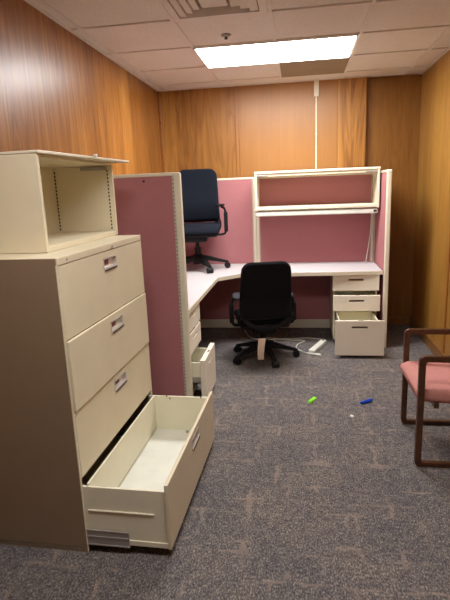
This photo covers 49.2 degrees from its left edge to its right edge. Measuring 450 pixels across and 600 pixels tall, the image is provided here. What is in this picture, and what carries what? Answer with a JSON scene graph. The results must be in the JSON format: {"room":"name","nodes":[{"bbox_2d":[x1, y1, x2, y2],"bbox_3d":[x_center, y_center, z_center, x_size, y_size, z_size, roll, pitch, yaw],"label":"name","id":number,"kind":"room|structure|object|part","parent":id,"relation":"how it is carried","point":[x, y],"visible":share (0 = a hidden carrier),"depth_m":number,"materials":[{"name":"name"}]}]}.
{"room":"office","nodes":[
{"label":"office","id":0,"kind":"room"},
{"bbox_2d":[0,0,162,174],"bbox_3d":[-1.203,-0.173,2.094,0.080,2.574,7.175,0,13,8],"label":"wall","id":1,"kind":"structure","parent":0,"point":[59,93],"depth_m":3.15,"materials":[{"name":"brown wood"}]},
{"bbox_2d":[0,325,449,599],"bbox_3d":[0.215,1.103,2.177,2.886,0.060,7.375,0,13,8],"label":"floor","id":2,"kind":"structure","parent":0,"point":[293,498],"depth_m":2.45,"materials":[{"name":"grey carpet"}]},
{"bbox_2d":[0,235,214,551],"bbox_3d":[-0.592,0.366,2.498,0.873,1.298,0.982,0,13,10],"label":"file cabinet","id":3,"kind":"object","parent":2,"relation":"on","point":[89,455],"visible":0.98,"depth_m":2.13,"materials":[{"name":"beige metal"}]},
{"bbox_3d":[-0.865,0.475,2.065,0.484,1.296,0.010,0,13,10],"label":"panel","id":4,"kind":"part","parent":3,"relation":"part of","materials":[{"name":"beige metal"}]},
{"bbox_2d":[0,150,128,253],"bbox_3d":[-0.837,-0.503,2.471,0.462,0.427,0.909,0,13,8],"label":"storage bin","id":5,"kind":"object","parent":3,"relation":"on","point":[50,201],"visible":1,"depth_m":2.47,"materials":[{"name":"beige metal"}]},
{"bbox_3d":[-0.938,-0.393,2.053,0.384,0.402,0.018,0,13,8],"label":"panel","id":6,"kind":"part","parent":5,"relation":"part of","materials":[{"name":"beige metal"}]},
{"bbox_3d":[-1.052,-0.478,2.477,0.035,0.391,0.806,0,13,8],"label":"panel","id":7,"kind":"part","parent":5,"relation":"part of","materials":[{"name":"beige metal"}]},
{"bbox_3d":[-0.835,-0.694,2.426,0.442,0.011,0.909,0,13,8],"label":"flipper door","id":8,"kind":"part","parent":5,"relation":"part of","materials":[{"name":"beige metal"}]},
{"bbox_3d":[-0.893,-0.674,2.409,0.372,0.012,0.834,0,13,8],"label":"panel","id":9,"kind":"part","parent":5,"relation":"part of","materials":[{"name":"beige metal"}]},
{"bbox_2d":[48,230,116,251],"bbox_3d":[-0.858,-0.301,2.488,0.352,0.026,0.806,0,13,8],"label":"shelf","id":10,"kind":"object","parent":5,"relation":"attached to","point":[57,239],"depth_m":2.54,"materials":[{"name":"beige metal"}]},
{"bbox_3d":[-0.821,-0.569,2.847,0.384,0.391,0.018,0,13,8],"label":"panel","id":11,"kind":"part","parent":5,"relation":"part of","materials":[{"name":"beige metal"}]},
{"bbox_3d":[-0.566,-0.088,2.389,0.016,0.302,0.952,0,13,10],"label":"drawer","id":12,"kind":"part","parent":3,"relation":"part of","materials":[{"name":"beige metal"}]},
{"bbox_3d":[-0.546,0.210,2.454,0.016,0.300,0.952,0,13,10],"label":"drawer","id":13,"kind":"part","parent":3,"relation":"part of","materials":[{"name":"beige metal"}]},
{"bbox_3d":[-0.563,-0.182,2.391,0.018,0.059,0.157,0,13,10],"label":"handle","id":14,"kind":"part","parent":3,"relation":"part of","materials":[{"name":"silver metal"}]},
{"bbox_3d":[-0.543,0.508,2.522,0.016,0.302,0.952,0,13,10],"label":"drawer","id":15,"kind":"part","parent":3,"relation":"part of","materials":[{"name":"beige metal"}]},
{"bbox_3d":[-0.542,0.117,2.456,0.018,0.059,0.157,0,13,10],"label":"handle","id":16,"kind":"part","parent":3,"relation":"part of","materials":[{"name":"silver metal"}]},
{"bbox_3d":[-0.540,0.414,2.524,0.018,0.059,0.157,0,13,10],"label":"handle","id":17,"kind":"part","parent":3,"relation":"part of","materials":[{"name":"silver metal"}]},
{"bbox_3d":[-0.703,0.260,2.999,0.484,1.296,0.010,0,13,10],"label":"panel","id":18,"kind":"part","parent":3,"relation":"part of","materials":[{"name":"beige metal"}]},
{"bbox_3d":[-0.329,0.905,2.574,0.343,0.014,0.925,0,13,10],"label":"drawer","id":19,"kind":"part","parent":3,"relation":"part of","materials":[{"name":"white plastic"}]},
{"bbox_3d":[-0.158,0.804,2.524,0.016,0.305,0.976,0,13,10],"label":"drawer","id":20,"kind":"part","parent":3,"relation":"part of","materials":[{"name":"beige metal"}]},
{"bbox_3d":[-0.155,0.709,2.525,0.018,0.059,0.157,0,13,10],"label":"handle","id":21,"kind":"part","parent":3,"relation":"part of","materials":[{"name":"silver metal"}]},
{"bbox_2d":[113,172,192,395],"bbox_3d":[-0.595,-0.010,3.375,0.688,1.651,0.056,0,13,8],"label":"panel","id":22,"kind":"object","parent":2,"relation":"on","point":[149,206],"visible":0.43,"depth_m":3.28,"materials":[{"name":"fabric"}]},
{"bbox_3d":[-0.275,-0.011,3.329,0.042,1.649,0.050,0,13,8],"label":"post","id":23,"kind":"part","parent":22,"relation":"part of","materials":[{"name":"beige metal"}]},
{"bbox_2d":[189,304,215,396],"bbox_3d":[-0.440,0.394,3.715,0.665,0.704,0.420,0,13,8],"label":"drawer pedestal","id":24,"kind":"object","parent":2,"relation":"on","point":[202,359],"visible":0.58,"depth_m":3.63,"materials":[{"name":"beige metal"}]},
{"bbox_3d":[-0.243,0.124,3.625,0.036,0.150,0.420,0,13,8],"label":"drawer","id":25,"kind":"part","parent":24,"relation":"part of","materials":[{"name":"beige plastic"}]},
{"bbox_3d":[-0.237,0.285,3.661,0.036,0.153,0.420,0,13,8],"label":"drawer","id":26,"kind":"part","parent":24,"relation":"part of","materials":[{"name":"beige plastic"}]},
{"bbox_2d":[191,348,206,382],"bbox_3d":[-0.344,0.489,3.723,0.441,0.157,0.340,0,13,8],"label":"drawer","id":27,"kind":"object","parent":24,"relation":"on","point":[198,353],"depth_m":3.54,"materials":[{"name":"metal"}]},
{"bbox_3d":[-0.123,0.536,3.701,0.036,0.317,0.420,0,13,8],"label":"drawer","id":28,"kind":"part","parent":24,"relation":"part of","materials":[{"name":"beige plastic"}]},
{"bbox_2d":[184,177,256,327],"bbox_3d":[-0.115,-0.489,5.435,0.943,1.651,0.054,0,13,8],"label":"panel","id":29,"kind":"object","parent":2,"relation":"on","point":[238,245],"visible":0.3,"depth_m":5.36,"materials":[{"name":"fabric"}]},
{"bbox_3d":[0.336,-0.490,5.367,0.030,1.649,0.050,0,13,8],"label":"post","id":30,"kind":"part","parent":29,"relation":"part of","materials":[{"name":"beige metal"}]},
{"bbox_2d":[229,261,299,367],"bbox_3d":[0.356,0.077,4.454,0.635,0.935,0.647,-3,13,-3],"label":"office chair","id":31,"kind":"object","parent":2,"relation":"on","point":[267,303],"visible":1,"depth_m":4.19,"materials":[{"name":"black fabric"}]},
{"bbox_3d":[0.130,0.128,4.458,0.166,0.227,0.060,-3,13,-3],"label":"armrest","id":32,"kind":"part","parent":31,"relation":"part of","materials":[{"name":"black plastic"}]},
{"bbox_3d":[0.214,0.455,4.453,0.287,0.096,0.060,-10,15,-32],"label":"leg","id":33,"kind":"part","parent":31,"relation":"part of","materials":[{"name":"black plastic"}]},
{"bbox_3d":[0.221,0.411,4.648,0.287,0.096,0.060,8,16,38],"label":"leg","id":34,"kind":"part","parent":31,"relation":"part of","materials":[{"name":"black plastic"}]},
{"bbox_3d":[0.343,0.145,4.496,0.491,0.092,0.480,-3,13,-3],"label":"seat","id":35,"kind":"part","parent":31,"relation":"part of","materials":[{"name":"black fabric"}]},
{"bbox_3d":[0.349,-0.092,4.170,0.460,0.479,0.140,-3,13,-3],"label":"backrest","id":36,"kind":"part","parent":31,"relation":"part of","materials":[{"name":"black fabric"}]},
{"bbox_3d":[0.359,0.176,4.229,0.444,0.173,0.045,-3,13,-3],"label":"frame","id":37,"kind":"part","parent":31,"relation":"part of","materials":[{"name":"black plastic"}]},
{"bbox_3d":[0.401,0.463,4.384,0.060,0.096,0.287,-6,13,-15],"label":"leg","id":38,"kind":"part","parent":31,"relation":"part of","materials":[{"name":"black plastic"}]},
{"bbox_3d":[0.524,0.424,4.536,0.287,0.096,0.060,-2,13,3],"label":"leg","id":39,"kind":"part","parent":31,"relation":"part of","materials":[{"name":"black plastic"}]},
{"bbox_2d":[244,330,326,353],"bbox_3d":[0.522,0.399,5.035,0.997,0.045,0.492,5,14,29],"label":"power strip","id":40,"kind":"object","parent":2,"relation":"on","point":[322,342],"visible":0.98,"depth_m":4.81,"materials":[{"name":"white plastic"}]},
{"bbox_3d":[0.567,0.389,5.129,0.982,0.020,0.284,5,14,29],"label":"power cord","id":41,"kind":"part","parent":40,"relation":"part of","materials":[{"name":"white plastic"}]},
{"bbox_2d":[267,337,320,355],"bbox_3d":[0.731,0.431,4.897,0.259,0.025,0.804,-10,15,-32],"label":"extension cord","id":42,"kind":"object","parent":2,"relation":"on","point":[316,354],"visible":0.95,"depth_m":4.93,"materials":[{"name":"white plastic"}]},
{"bbox_2d":[307,397,316,403],"bbox_3d":[0.637,0.730,3.597,0.030,0.015,0.110,6,15,32],"label":"clip","id":43,"kind":"object","parent":2,"relation":"on","point":[312,399],"visible":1,"depth_m":3.58,"materials":[{"name":"plastic"}]},
{"bbox_2d":[256,172,374,327],"bbox_3d":[0.957,-0.495,5.275,1.221,1.651,0.054,0,13,8],"label":"panel","id":44,"kind":"object","parent":2,"relation":"on","point":[331,237],"visible":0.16,"depth_m":5.20,"materials":[{"name":"fabric"}]},
{"bbox_3d":[0.367,-0.491,5.363,0.028,1.649,0.050,0,13,8],"label":"post","id":45,"kind":"part","parent":44,"relation":"part of","materials":[{"name":"beige metal"}]},
{"bbox_2d":[254,166,380,211],"bbox_3d":[0.908,-1.107,4.931,1.198,0.382,0.352,0,13,8],"label":"shelf","id":46,"kind":"object","parent":44,"relation":"attached to","point":[376,170],"visible":1,"depth_m":4.78,"materials":[{"name":"beige metal"}]},
{"bbox_3d":[0.330,-1.093,5.022,0.020,0.360,0.348,0,13,8],"label":"panel","id":47,"kind":"part","parent":46,"relation":"part of","materials":[{"name":"beige metal"}]},
{"bbox_3d":[0.914,-0.943,4.969,1.170,0.033,0.350,0,13,8],"label":"shelf","id":48,"kind":"part","parent":46,"relation":"part of","materials":[{"name":"beige metal"}]},
{"bbox_2d":[256,207,377,262],"bbox_3d":[0.920,-0.642,5.023,1.178,0.578,0.304,0,13,8],"label":"light","id":49,"kind":"object","parent":46,"relation":"attached to","point":[371,210],"visible":0.98,"depth_m":4.83,"materials":[{"name":"white plastic"}]},
{"bbox_3d":[1.472,-0.642,5.009,0.057,0.542,0.185,-3,13,-3],"label":"cord","id":50,"kind":"part","parent":49,"relation":"part of","materials":[{"name":"white plastic"}]},
{"bbox_3d":[0.879,-1.224,4.748,1.154,0.028,0.018,0,13,8],"label":"rail","id":51,"kind":"part","parent":46,"relation":"part of","materials":[{"name":"beige metal"}]},
{"bbox_3d":[0.901,-1.282,4.892,1.198,0.023,0.352,0,13,8],"label":"panel","id":52,"kind":"part","parent":46,"relation":"part of","materials":[{"name":"beige metal"}]},
{"bbox_3d":[1.487,-1.101,4.849,0.020,0.360,0.348,0,13,8],"label":"panel","id":53,"kind":"part","parent":46,"relation":"part of","materials":[{"name":"beige metal"}]},
{"bbox_3d":[1.547,-0.498,5.187,0.028,1.649,0.050,0,13,8],"label":"post","id":54,"kind":"part","parent":44,"relation":"part of","materials":[{"name":"beige metal"}]},
{"bbox_2d":[330,275,384,355],"bbox_3d":[1.263,0.082,4.810,0.430,0.704,0.945,0,13,8],"label":"drawer pedestal","id":55,"kind":"object","parent":2,"relation":"on","point":[355,328],"visible":0.96,"depth_m":4.61,"materials":[{"name":"beige metal"}]},
{"bbox_2d":[186,261,382,313],"bbox_3d":[0.341,-0.120,4.334,2.164,0.100,2.103,0,13,8],"label":"countertop","id":56,"kind":"structure","parent":55,"relation":"on","point":[199,283],"depth_m":4.71,"materials":[{"name":"laminate"}]},
{"bbox_2d":[179,169,230,273],"bbox_3d":[-0.284,-0.813,4.982,0.648,1.015,0.642,-2,13,3],"label":"office chair","id":57,"kind":"object","parent":56,"relation":"on","point":[200,199],"visible":0.66,"depth_m":5.13,"materials":[{"name":"fabric"}]},
{"bbox_3d":[-0.400,-0.387,4.943,0.287,0.096,0.060,-13,17,-41],"label":"leg","id":58,"kind":"part","parent":57,"relation":"part of","materials":[{"name":"black plastic"}]},
{"bbox_3d":[-0.290,-1.100,5.161,0.461,0.532,0.140,-2,13,3],"label":"backrest","id":59,"kind":"part","parent":57,"relation":"part of","materials":[{"name":"blue fabric"}]},
{"bbox_3d":[-0.288,-0.723,4.971,0.491,0.092,0.480,-2,13,3],"label":"seat","id":60,"kind":"part","parent":57,"relation":"part of","materials":[{"name":"blue fabric"}]},
{"bbox_3d":[-0.204,-0.386,4.904,0.060,0.096,0.287,-8,14,-24],"label":"leg","id":61,"kind":"part","parent":57,"relation":"part of","materials":[{"name":"black plastic"}]},
{"bbox_3d":[-0.106,-0.427,5.073,0.287,0.096,0.060,-4,13,-6],"label":"leg","id":62,"kind":"part","parent":57,"relation":"part of","materials":[{"name":"black plastic"}]},
{"bbox_2d":[335,291,372,294],"bbox_3d":[1.268,-0.012,4.847,0.350,0.110,0.441,0,13,8],"label":"drawer","id":63,"kind":"object","parent":55,"relation":"on","point":[336,292],"depth_m":5.04,"materials":[{"name":"metal"}]},
{"bbox_3d":[1.235,0.030,4.623,0.430,0.152,0.020,0,13,8],"label":"drawer","id":64,"kind":"part","parent":55,"relation":"part of","materials":[{"name":"beige plastic"}]},
{"bbox_3d":[1.239,-0.164,4.661,0.430,0.155,0.020,0,13,8],"label":"drawer","id":65,"kind":"part","parent":55,"relation":"part of","materials":[{"name":"beige plastic"}]},
{"bbox_2d":[336,311,377,319],"bbox_3d":[1.236,0.298,4.622,0.350,0.282,0.441,0,13,8],"label":"drawer","id":66,"kind":"object","parent":55,"relation":"on","point":[346,315],"depth_m":4.80,"materials":[{"name":"metal"}]},
{"bbox_3d":[1.203,0.340,4.398,0.430,0.324,0.020,0,13,8],"label":"drawer","id":67,"kind":"part","parent":55,"relation":"part of","materials":[{"name":"beige plastic"}]},
{"bbox_2d":[360,398,372,403],"bbox_3d":[1.017,0.726,3.527,0.110,0.024,0.021,-7,13,-21],"label":"cap","id":68,"kind":"object","parent":2,"relation":"on","point":[367,400],"visible":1,"depth_m":3.52,"materials":[{"name":"plastic"}]},
{"bbox_2d":[373,169,391,347],"bbox_3d":[1.535,-0.424,4.853,0.044,1.651,0.720,0,13,8],"label":"panel","id":69,"kind":"object","parent":2,"relation":"on","point":[382,218],"visible":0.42,"depth_m":4.60,"materials":[{"name":"fabric"}]},
{"bbox_3d":[1.583,-0.497,5.177,0.040,1.649,0.050,0,13,8],"label":"post","id":70,"kind":"part","parent":69,"relation":"part of","materials":[{"name":"beige metal"}]},
{"bbox_3d":[1.534,-0.464,4.844,0.032,1.533,0.620,0,13,8],"label":"fabric panel","id":71,"kind":"part","parent":69,"relation":"part of","materials":[{"name":"pink fabric"}]},
{"bbox_3d":[1.487,-0.349,4.530,0.040,1.649,0.050,0,13,8],"label":"post","id":72,"kind":"part","parent":69,"relation":"part of","materials":[{"name":"beige metal"}]},
{"bbox_2d":[400,328,449,467],"bbox_3d":[1.355,0.459,2.838,0.581,0.820,0.540,0,13,8],"label":"armchair","id":73,"kind":"object","parent":2,"relation":"on","point":[428,377],"visible":1,"depth_m":2.72,"materials":[{"name":"brown wood"}]},
{"bbox_3d":[1.403,0.490,3.102,0.545,0.640,0.030,0,13,8],"label":"frame","id":74,"kind":"part","parent":73,"relation":"part of","materials":[{"name":"brown wood"}]},
{"bbox_3d":[1.313,0.476,2.847,0.488,0.108,0.462,0,13,8],"label":"seat","id":75,"kind":"part","parent":73,"relation":"part of","materials":[{"name":"fabric"}]},
{"bbox_3d":[1.317,0.603,2.612,0.572,0.640,0.030,0,13,8],"label":"frame","id":76,"kind":"part","parent":73,"relation":"part of","materials":[{"name":"brown wood"}]},
{"bbox_2d":[24,0,449,91],"bbox_3d":[0.114,-1.469,1.603,2.886,0.074,7.375,0,13,8],"label":"ceiling","id":77,"kind":"structure","parent":0,"point":[396,37],"depth_m":3.41,"materials":[{"name":"tile"}]},
{"bbox_2d":[159,0,267,20],"bbox_3d":[-0.070,-1.673,2.742,0.580,0.026,0.580,0,13,8],"label":"ceiling vent","id":78,"kind":"object","parent":77,"relation":"in","point":[178,10],"visible":1,"depth_m":2.86,"materials":[{"name":"white metal"}]},
{"bbox_3d":[-0.070,-1.669,2.743,0.150,0.018,0.150,0,13,8],"label":"plate","id":79,"kind":"part","parent":78,"relation":"part of","materials":[{"name":"white metal"}]},
{"bbox_2d":[221,33,230,39],"bbox_3d":[0.007,-1.821,3.405,0.068,0.026,0.068,0,13,8],"label":"sprinkler","id":80,"kind":"object","parent":77,"relation":"attached to","point":[225,35],"visible":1,"depth_m":3.39,"materials":[{"name":"metal"}]},
{"bbox_2d":[193,34,358,67],"bbox_3d":[0.398,-1.946,3.874,1.204,0.010,0.610,0,13,8],"label":"recessed light","id":81,"kind":"object","parent":77,"relation":"in","point":[332,47],"visible":1,"depth_m":3.82,"materials":[{"name":"white plastic"}]},
{"bbox_2d":[280,57,349,76],"bbox_3d":[0.794,-2.086,4.416,0.586,0.010,0.586,0,13,8],"label":"ceiling vent panel","id":82,"kind":"object","parent":77,"relation":"attached to","point":[335,65],"visible":0.89,"depth_m":4.39,"materials":[{"name":"beige metal"}]},
{"bbox_2d":[160,74,421,316],"bbox_3d":[0.674,-0.972,5.341,2.846,2.574,0.132,0,13,8],"label":"wall","id":83,"kind":"structure","parent":0,"point":[379,117],"depth_m":5.12,"materials":[{"name":"brown wood"}]},
{"bbox_2d":[157,91,164,172],"bbox_3d":[-0.653,-0.950,5.476,0.020,2.574,0.020,0,13,8],"label":"trim","id":84,"kind":"structure","parent":83,"relation":"attached to","point":[158,92],"depth_m":5.28,"materials":[{"name":"brown wood"}]},
{"bbox_2d":[234,86,240,177],"bbox_3d":[0.162,-0.956,5.361,0.030,2.574,0.006,0,13,8],"label":"trim","id":85,"kind":"structure","parent":83,"relation":"attached to","point":[235,87],"depth_m":5.18,"materials":[{"name":"brown wood"}]},
{"bbox_2d":[314,80,318,168],"bbox_3d":[0.960,-1.199,5.175,0.048,2.068,0.029,0,13,8],"label":"cable raceway","id":86,"kind":"object","parent":83,"relation":"attached to","point":[316,82],"visible":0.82,"depth_m":5.02,"materials":[{"name":"beige plastic"}]},
{"bbox_3d":[1.092,-0.976,5.285,0.203,2.574,0.120,0,13,8],"label":"panel narrow","id":87,"kind":"part","parent":83,"relation":"part of","materials":[{"name":"brown wood"}]},
{"bbox_2d":[337,93,337,141],"bbox_3d":[1.182,-0.963,5.211,0.006,2.574,0.003,0,13,8],"label":"trim","id":88,"kind":"structure","parent":83,"relation":"attached to","point":[337,93],"depth_m":5.01,"materials":[{"name":"brown wood"}]},
{"bbox_2d":[387,317,409,324],"bbox_3d":[1.774,0.232,5.456,0.523,0.090,0.018,0,13,8],"label":"baseboard","id":89,"kind":"structure","parent":83,"relation":"attached to","point":[390,320],"depth_m":5.43,"materials":[{"name":"brown wood"}]},
{"bbox_2d":[411,50,449,354],"bbox_3d":[1.532,-0.190,1.686,0.080,2.574,7.175,0,13,8],"label":"wall","id":90,"kind":"structure","parent":0,"point":[432,226],"depth_m":4.49,"materials":[{"name":"brown wood"}]},
{"bbox_2d":[410,316,444,354],"bbox_3d":[1.532,1.016,1.963,0.018,0.100,7.175,0,13,8],"label":"baseboard","id":91,"kind":"structure","parent":90,"relation":"attached to","point":[426,339],"depth_m":4.65,"materials":[{"name":"brown wood"}]},
{"bbox_2d":[442,232,449,352],"bbox_3d":[1.562,-0.353,2.184,0.006,2.474,3.695,0,13,8],"label":"trim","id":92,"kind":"structure","parent":90,"relation":"attached to","point":[448,265],"depth_m":4.10,"materials":[{"name":"brown wood"}]}
]}

